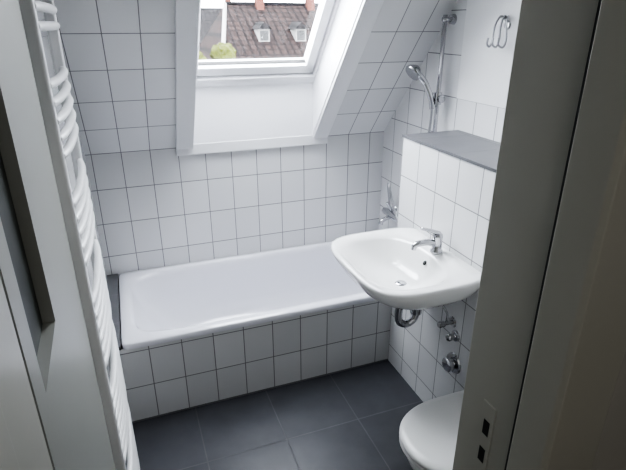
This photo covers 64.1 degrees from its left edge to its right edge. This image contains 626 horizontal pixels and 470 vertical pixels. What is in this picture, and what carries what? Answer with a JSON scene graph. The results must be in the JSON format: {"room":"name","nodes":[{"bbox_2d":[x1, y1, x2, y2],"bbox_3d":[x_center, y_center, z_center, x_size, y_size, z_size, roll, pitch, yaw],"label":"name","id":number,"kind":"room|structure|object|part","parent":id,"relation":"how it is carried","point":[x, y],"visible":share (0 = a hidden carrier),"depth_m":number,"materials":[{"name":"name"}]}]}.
{"room":"bathroom","nodes":[
{"label":"bathroom","id":0,"kind":"room"},
{"bbox_2d":[35,0,109,381],"bbox_3d":[-0.896,-0.190,1.542,0.200,2.750,2.290,-8,24,-19],"label":"wall","id":1,"kind":"structure","parent":0,"point":[40,15],"depth_m":1.89,"materials":[{"name":"paint"}]},
{"bbox_2d":[18,0,139,469],"bbox_3d":[-0.718,0.155,1.611,0.084,1.900,0.522,-8,24,-19],"label":"towel radiator","id":2,"kind":"object","parent":1,"relation":"attached to","point":[77,206],"visible":1,"depth_m":1.41,"materials":[{"name":"white metal"}]},
{"bbox_3d":[-0.796,0.065,1.825,0.032,1.900,0.032,-8,24,-19],"label":"post","id":3,"kind":"part","parent":2,"relation":"part of","materials":[{"name":"white metal"}]},
{"bbox_2d":[106,274,120,350],"bbox_3d":[-1.042,0.381,2.605,0.062,0.021,0.772,-8,24,-19],"label":"tub ledge","id":4,"kind":"object","parent":1,"relation":"attached to","point":[112,280],"visible":0.71,"depth_m":2.65,"materials":[{"name":"tile"}]},
{"bbox_2d":[85,132,383,330],"bbox_3d":[-0.417,-0.119,3.237,2.180,1.300,0.240,-8,24,-19],"label":"wall","id":5,"kind":"structure","parent":0,"point":[156,208],"depth_m":3.04,"materials":[{"name":"tile"}]},
{"bbox_2d":[108,300,390,420],"bbox_3d":[-0.105,0.608,2.647,1.780,0.420,0.014,-8,24,-19],"label":"bathtub tiled side","id":6,"kind":"structure","parent":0,"point":[167,377],"depth_m":2.56,"materials":[{"name":"tile"}]},
{"bbox_2d":[132,359,387,422],"bbox_3d":[-0.249,0.824,2.669,1.465,0.006,0.004,-8,24,-19],"label":"baseboard","id":7,"kind":"structure","parent":6,"relation":"attached to","point":[384,359],"depth_m":2.65,"materials":[{"name":"tile"}]},
{"bbox_2d":[54,0,456,154],"bbox_3d":[-0.178,-1.097,2.138,1.980,1.638,1.111,-8,24,-19],"label":"wall","id":8,"kind":"structure","parent":0,"point":[119,55],"depth_m":2.38,"materials":[{"name":"tile"}]},
{"bbox_2d":[194,83,312,143],"bbox_3d":[-0.337,-0.716,2.862,0.730,0.349,0.008,-8,24,-19],"label":"lining","id":9,"kind":"object","parent":8,"relation":"attached to","point":[245,112],"visible":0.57,"depth_m":2.86,"materials":[{"name":"white paint"}]},
{"bbox_2d":[196,72,313,86],"bbox_3d":[-0.337,-0.892,2.787,0.770,0.104,0.108,-8,24,-19],"label":"frame","id":10,"kind":"object","parent":8,"relation":"attached to","point":[286,78],"visible":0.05,"depth_m":2.76,"materials":[{"name":"white"}]},
{"bbox_2d":[197,0,334,75],"bbox_3d":[-0.190,-1.178,2.243,0.678,0.937,0.826,-8,24,-19],"label":"window","id":11,"kind":"structure","parent":8,"relation":"in","point":[272,68],"depth_m":2.67,"materials":[{"name":"white"}]},
{"bbox_3d":[-0.493,-1.134,2.137,0.030,0.937,0.826,-8,24,-19],"label":"sash","id":12,"kind":"part","parent":11,"relation":"part of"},
{"bbox_2d":[198,59,304,64],"bbox_3d":[-0.325,-0.933,2.703,0.602,0.018,0.019,-8,24,-19],"label":"seal","id":13,"kind":"object","parent":11,"relation":"attached to","point":[300,60],"depth_m":2.70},
{"bbox_3d":[0.104,-1.221,2.345,0.050,0.937,0.826,-8,24,-19],"label":"sash","id":14,"kind":"part","parent":11,"relation":"part of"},
{"bbox_2d":[175,0,383,155],"bbox_3d":[-0.158,-0.886,2.275,0.910,1.226,1.044,-8,24,-19],"label":"window frame","id":15,"kind":"structure","parent":8,"relation":"attached to","point":[186,11],"depth_m":2.50,"materials":[{"name":"white"}]},
{"bbox_2d":[313,0,339,79],"bbox_3d":[0.150,-1.228,2.367,0.040,1.021,0.905,-8,24,-19],"label":"frame","id":16,"kind":"object","parent":8,"relation":"attached to","point":[336,4],"visible":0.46,"depth_m":2.62,"materials":[{"name":"white"}]},
{"bbox_2d":[313,0,362,133],"bbox_3d":[0.171,-1.111,2.343,0.008,1.481,0.974,-8,24,-19],"label":"lining","id":17,"kind":"object","parent":8,"relation":"attached to","point":[348,10],"visible":0.67,"depth_m":2.59,"materials":[{"name":"white paint"}]},
{"bbox_2d":[121,342,422,469],"bbox_3d":[0.025,0.981,2.432,2.180,0.100,2.660,-8,24,-19],"label":"floor","id":18,"kind":"structure","parent":0,"point":[350,419],"depth_m":2.41,"materials":[{"name":"tile"}]},
{"bbox_2d":[119,241,374,349],"bbox_3d":[-0.207,0.420,2.960,1.712,0.379,0.770,-8,24,-19],"label":"bathtub","id":19,"kind":"object","parent":18,"relation":"on","point":[158,305],"visible":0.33,"depth_m":3.09,"materials":[{"name":"white ceramic"}]},
{"bbox_2d":[388,137,495,401],"bbox_3d":[0.851,0.382,2.054,0.315,1.298,1.520,-8,24,-19],"label":"wall","id":20,"kind":"structure","parent":0,"point":[447,194],"depth_m":2.25,"materials":[{"name":"tile"}]},
{"bbox_2d":[331,227,480,309],"bbox_3d":[0.362,0.163,2.143,0.482,0.148,0.618,-8,24,-19],"label":"basin","id":21,"kind":"object","parent":20,"relation":"attached to","point":[383,263],"visible":0.98,"depth_m":2.15,"materials":[{"name":"white ceramic"}]},
{"bbox_2d":[394,308,421,327],"bbox_3d":[0.471,0.313,2.252,0.259,0.214,0.072,-8,24,-19],"label":"trap","id":22,"kind":"object","parent":21,"relation":"attached to","point":[413,318],"visible":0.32,"depth_m":2.24,"materials":[{"name":"silver metal"}]},
{"bbox_2d":[411,227,442,253],"bbox_3d":[0.488,0.021,2.136,0.155,0.126,0.054,-8,24,-19],"label":"faucet","id":23,"kind":"object","parent":21,"relation":"on","point":[435,242],"visible":1,"depth_m":2.13,"materials":[{"name":"silver metal"}]},
{"bbox_3d":[0.479,0.039,2.140,0.131,0.046,0.034,-8,24,-19],"label":"spout","id":24,"kind":"part","parent":23,"relation":"part of","materials":[{"name":"silver metal"}]},
{"bbox_3d":[0.499,-0.015,2.125,0.096,0.052,0.024,-8,24,-19],"label":"lever","id":25,"kind":"part","parent":23,"relation":"part of","materials":[{"name":"silver metal"}]},
{"bbox_2d":[399,390,463,469],"bbox_3d":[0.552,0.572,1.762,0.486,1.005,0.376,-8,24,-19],"label":"toilet","id":26,"kind":"object","parent":20,"relation":"attached to","point":[428,433],"visible":0.31,"depth_m":1.80,"materials":[{"name":"white ceramic"}]},
{"bbox_3d":[0.539,0.741,1.828,0.455,0.017,0.374,-8,24,-19],"label":"seat","id":27,"kind":"part","parent":26,"relation":"part of","materials":[{"name":"white plastic"}]},
{"bbox_3d":[0.559,0.891,1.899,0.473,0.310,0.360,-8,24,-19],"label":"bowl","id":28,"kind":"part","parent":26,"relation":"part of","materials":[{"name":"white ceramic"}]},
{"bbox_2d":[437,306,455,327],"bbox_3d":[0.581,0.323,2.207,0.075,0.187,0.091,-8,24,-19],"label":"angle valve","id":29,"kind":"object","parent":20,"relation":"attached to","point":[452,322],"visible":0.77,"depth_m":2.21,"materials":[{"name":"silver metal"}]},
{"bbox_3d":[0.588,0.392,2.217,0.075,0.032,0.032,-8,24,-19],"label":"stem","id":30,"kind":"part","parent":29,"relation":"part of","materials":[{"name":"silver metal"}]},
{"bbox_2d":[402,130,499,172],"bbox_3d":[0.849,-0.222,1.800,0.319,0.012,1.524,-8,24,-19],"label":"box shelf","id":31,"kind":"object","parent":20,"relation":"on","point":[479,151],"visible":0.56,"depth_m":2.19,"materials":[{"name":"stone"}]},
{"bbox_2d":[442,352,460,373],"bbox_3d":[0.617,0.583,2.257,0.047,0.100,0.100,-8,24,-19],"label":"valve","id":32,"kind":"object","parent":20,"relation":"attached to","point":[451,363],"visible":1,"depth_m":2.24,"materials":[{"name":"silver metal"}]},
{"bbox_3d":[0.613,0.583,2.256,0.039,0.066,0.066,-8,24,-19],"label":"knob","id":33,"kind":"part","parent":32,"relation":"part of","materials":[{"name":"silver metal"}]},
{"bbox_2d":[445,330,459,341],"bbox_3d":[0.613,0.450,2.211,0.047,0.054,0.054,-8,24,-19],"label":"valve","id":34,"kind":"object","parent":20,"relation":"attached to","point":[454,335],"visible":1,"depth_m":2.20,"materials":[{"name":"silver metal"}]},
{"bbox_3d":[0.609,0.451,2.210,0.039,0.036,0.036,-8,24,-19],"label":"knob","id":35,"kind":"part","parent":34,"relation":"part of","materials":[{"name":"silver metal"}]},
{"bbox_2d":[379,0,504,229],"bbox_3d":[0.956,-0.463,2.187,0.200,2.750,2.290,-8,24,-19],"label":"wall","id":36,"kind":"structure","parent":0,"point":[412,115],"depth_m":2.61,"materials":[{"name":"tile"}]},
{"bbox_2d":[379,202,397,224],"bbox_3d":[0.484,-0.141,3.144,0.148,0.147,0.216,-8,24,-19],"label":"mixer tap","id":37,"kind":"object","parent":36,"relation":"attached to","point":[389,212],"visible":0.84,"depth_m":3.14,"materials":[{"name":"silver metal"}]},
{"bbox_3d":[0.457,-0.097,3.152,0.092,0.060,0.028,-8,24,-19],"label":"mixer spout","id":38,"kind":"part","parent":37,"relation":"part of","materials":[{"name":"silver metal"}]},
{"bbox_3d":[0.479,-0.174,3.128,0.055,0.074,0.018,-8,24,-19],"label":"mixer lever","id":39,"kind":"part","parent":37,"relation":"part of","materials":[{"name":"silver metal"}]},
{"bbox_2d":[387,109,432,219],"bbox_3d":[0.531,-0.402,2.862,0.065,0.687,0.412,-8,24,-19],"label":"shower hose","id":40,"kind":"object","parent":37,"relation":"attached to","point":[431,111],"visible":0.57,"depth_m":3.01,"materials":[{"name":"silver metal"}]},
{"bbox_2d":[448,14,456,24],"bbox_3d":[0.672,-1.043,2.417,0.022,0.050,0.050,-8,24,-19],"label":"bracket cap","id":41,"kind":"object","parent":36,"relation":"attached to","point":[453,16],"visible":0.89,"depth_m":2.40,"materials":[{"name":"silver metal"}]},
{"bbox_2d":[442,17,451,21],"bbox_3d":[0.653,-1.040,2.411,0.062,0.023,0.024,-8,24,-19],"label":"bracket arm","id":42,"kind":"object","parent":41,"relation":"attached to","point":[448,19],"depth_m":2.40},
{"bbox_2d":[457,0,520,107],"bbox_3d":[0.990,-0.827,1.623,0.004,0.940,1.560,-8,24,-19],"label":"plaster","id":43,"kind":"object","parent":36,"relation":"attached to","point":[484,74],"depth_m":2.23,"materials":[{"name":"white paint"}]},
{"bbox_2d":[486,15,510,48],"bbox_3d":[0.783,-0.848,2.085,0.077,0.129,0.094,-8,24,-19],"label":"wall hook","id":44,"kind":"object","parent":36,"relation":"attached to","point":[507,24],"visible":1,"depth_m":2.08,"materials":[{"name":"silver metal"}]},
{"bbox_3d":[0.812,-0.878,2.091,0.010,0.036,0.036,-8,24,-19],"label":"plate","id":45,"kind":"part","parent":44,"relation":"part of","materials":[{"name":"silver metal"}]},
{"bbox_3d":[0.672,-0.380,2.697,0.022,0.050,0.050,-8,24,-19],"label":"bracket cap","id":46,"kind":"object","parent":36,"relation":"attached to","visible":0},
{"bbox_2d":[432,15,447,131],"bbox_3d":[0.635,-0.706,2.545,0.020,0.760,0.021,-8,24,-19],"label":"rail","id":47,"kind":"object","parent":46,"relation":"attached to","point":[444,24],"visible":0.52,"depth_m":2.48,"materials":[{"name":"silver metal"}]},
{"bbox_2d":[419,73,441,108],"bbox_3d":[0.578,-0.733,2.523,0.158,0.191,0.068,-8,24,-19],"label":"slider","id":48,"kind":"object","parent":47,"relation":"attached to","point":[436,94],"depth_m":2.52,"materials":[{"name":"silver metal"}]},
{"bbox_2d":[405,64,420,80],"bbox_3d":[0.499,-0.805,2.477,0.073,0.078,0.091,-8,24,-19],"label":"shower head","id":49,"kind":"object","parent":48,"relation":"attached to","point":[413,71],"visible":1,"depth_m":2.45},
{"bbox_3d":[0.561,-0.731,2.519,0.118,0.191,0.036,-2,23,-5],"label":"handle","id":50,"kind":"part","parent":48,"relation":"part of","materials":[{"name":"silver metal"}]},
{"bbox_2d":[437,95,444,102],"bbox_3d":[0.645,-0.687,2.526,0.036,0.036,0.032,-8,24,-19],"label":"handle","id":51,"kind":"object","parent":48,"relation":"attached to","point":[440,98],"depth_m":2.51,"materials":[{"name":"silver metal"}]},
{"bbox_2d":[591,350,625,469],"bbox_3d":[0.904,0.126,0.987,1.240,2.600,0.170,-8,24,-19],"label":"wall","id":52,"kind":"structure","parent":0,"point":[610,454],"depth_m":0.79,"materials":[{"name":"paint"}]},
{"bbox_2d":[452,0,625,469],"bbox_3d":[0.346,0.457,0.897,0.106,2.060,0.209,-8,24,-19],"label":"door frame","id":53,"kind":"structure","parent":52,"relation":"attached to","point":[578,347],"depth_m":0.67,"materials":[{"name":"paint"}]},
{"bbox_2d":[474,399,496,469],"bbox_3d":[0.298,0.354,0.870,0.003,0.150,0.030,-8,24,-19],"label":"strike plate","id":54,"kind":"object","parent":53,"relation":"attached to","point":[489,412],"depth_m":0.86,"materials":[{"name":"metal"}]},
{"bbox_3d":[0.297,0.387,0.883,0.001,0.030,0.014,-8,24,-19],"label":"strike bolt slot","id":55,"kind":"part","parent":54,"relation":"part of","materials":[{"name":"black metal"}]},
{"bbox_3d":[0.297,0.332,0.860,0.001,0.030,0.014,-8,24,-19],"label":"latch strike slot","id":56,"kind":"part","parent":54,"relation":"part of","materials":[{"name":"black metal"}]},
{"bbox_2d":[504,0,601,469],"bbox_3d":[0.319,0.483,0.861,0.006,2.040,0.007,-8,24,-19],"label":"gasket","id":57,"kind":"object","parent":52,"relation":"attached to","point":[599,2],"visible":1,"depth_m":0.65,"materials":[{"name":"grey rubber"}]},
{"bbox_3d":[-0.810,0.378,0.390,1.035,2.600,0.170,-8,24,-19],"label":"wall","id":58,"kind":"structure","parent":0,"visible":0},
{"bbox_2d":[0,277,52,469],"bbox_3d":[-0.354,0.561,0.652,0.108,2.060,0.205,-8,24,-19],"label":"door frame","id":59,"kind":"structure","parent":58,"relation":"attached to","point":[23,446],"depth_m":0.55,"materials":[{"name":"paint"}]},
{"bbox_2d":[0,0,66,421],"bbox_3d":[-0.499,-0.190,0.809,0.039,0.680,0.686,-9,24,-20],"label":"door","id":60,"kind":"structure","parent":58,"relation":"in","point":[8,217],"depth_m":0.82,"materials":[{"name":"paint"}]},
{"bbox_3d":[-0.382,-0.040,0.557,0.037,0.600,0.060,-8,24,-19],"label":"hinge stile","id":61,"kind":"part","parent":60,"relation":"part of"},
{"bbox_3d":[-0.548,-0.200,0.935,0.036,0.600,0.426,-9,24,-20],"label":"lock stile","id":62,"kind":"part","parent":60,"relation":"part of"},
{"bbox_2d":[37,236,115,469],"bbox_3d":[-0.499,0.727,1.196,0.036,1.310,0.686,-9,24,-20],"label":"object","id":63,"kind":"object","parent":58,"relation":"attached to","point":[73,424],"visible":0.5,"depth_m":0.97,"materials":[{"name":"paint"}]},
{"label":"outside","id":64,"kind":"structure","parent":0,"visible":0},
{"bbox_3d":[-7.436,-8.625,48.429,100.000,0.200,85.000,-8,24,-19],"label":"ground","id":65,"kind":"structure","parent":64,"visible":0},
{"bbox_2d":[199,42,235,59],"bbox_3d":[-4.654,-4.000,24.265,3.035,10.091,2.962,-8,24,-19],"label":"tree","id":66,"kind":"object","parent":65,"relation":"on","point":[221,51],"visible":0.07,"depth_m":22.32,"materials":[{"name":"green plant"}]},
{"bbox_3d":[-15.117,-15.361,52.297,18.000,9.200,8.000,-8,24,-19],"label":"gable","id":67,"kind":"object","parent":65,"relation":"on","visible":0},
{"bbox_2d":[199,8,221,42],"bbox_3d":[-15.117,-20.980,49.923,18.400,3.200,8.800,-8,24,-19],"label":"gable roof","id":68,"kind":"object","parent":67,"relation":"on","point":[208,15],"visible":0.02,"depth_m":49.87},
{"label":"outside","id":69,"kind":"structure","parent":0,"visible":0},
{"bbox_2d":[199,5,317,59],"bbox_3d":[4.856,-14.664,37.285,26.600,4.400,14.500,-8,24,-19],"label":"roof","id":70,"kind":"structure","parent":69,"point":[240,20],"depth_m":32.10,"materials":[{"name":"tile"}]},
{"bbox_2d":[221,2,226,42],"bbox_3d":[-5.413,-11.717,30.256,0.260,4.620,7.887,-2,23,-5],"label":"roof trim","id":71,"kind":"structure","parent":70,"relation":"on","point":[224,16],"depth_m":31.32,"materials":[{"name":"white paint"}]},
{"bbox_2d":[254,0,263,9],"bbox_3d":[-3.592,-15.796,33.283,0.500,1.600,0.600,-8,24,-19],"label":"chimney","id":72,"kind":"object","parent":70,"relation":"on","point":[259,4],"visible":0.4,"depth_m":33.21,"materials":[{"name":"red brick"}]},
{"bbox_2d":[254,29,269,41],"bbox_3d":[-3.275,-12.580,31.580,0.700,0.800,1.500,-8,24,-19],"label":"dormer","id":73,"kind":"object","parent":70,"relation":"attached to","point":[257,31],"depth_m":30.96,"materials":[{"name":"grey tile"}]},
{"bbox_2d":[260,31,268,39],"bbox_3d":[-3.001,-12.321,30.903,0.500,0.550,0.050,-8,24,-19],"label":"dormer window","id":74,"kind":"structure","parent":73,"relation":"in","point":[263,34],"depth_m":30.87,"materials":[{"name":"grey glass"}]},
{"bbox_2d":[252,22,271,28],"bbox_3d":[-3.363,-13.224,31.562,0.940,0.400,2.400,-8,24,-19],"label":"dormer roof","id":75,"kind":"object","parent":70,"relation":"attached to","point":[258,25],"visible":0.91,"depth_m":30.64,"materials":[{"name":"grey metal"}]},
{"bbox_2d":[226,2,318,5],"bbox_3d":[5.703,-16.938,36.962,24.600,0.254,0.260,-8,24,-19],"label":"ridge tiles","id":76,"kind":"structure","parent":70,"relation":"attached to","point":[228,3],"depth_m":33.95,"materials":[{"name":"tile"}]},
{"bbox_2d":[290,29,305,40],"bbox_3d":[-1.030,-12.910,32.362,0.700,0.800,1.500,-8,24,-19],"label":"dormer","id":77,"kind":"object","parent":70,"relation":"attached to","point":[294,31],"depth_m":31.73,"materials":[{"name":"grey tile"}]},
{"bbox_2d":[297,31,304,39],"bbox_3d":[-0.756,-12.651,31.684,0.500,0.550,0.050,-8,24,-19],"label":"dormer window","id":78,"kind":"structure","parent":77,"relation":"in","point":[300,34],"depth_m":31.66,"materials":[{"name":"grey glass"}]},
{"bbox_2d":[288,22,308,28],"bbox_3d":[-1.118,-13.554,32.344,0.940,0.400,2.400,-8,24,-19],"label":"dormer roof","id":79,"kind":"object","parent":70,"relation":"attached to","point":[293,25],"visible":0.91,"depth_m":31.50,"materials":[{"name":"grey metal"}]},
{"bbox_2d":[305,0,314,9],"bbox_3d":[-0.224,-16.291,34.455,0.500,1.600,0.600,-8,24,-19],"label":"chimney","id":80,"kind":"object","parent":70,"relation":"on","point":[310,4],"visible":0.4,"depth_m":34.37,"materials":[{"name":"red brick"}]}
]}

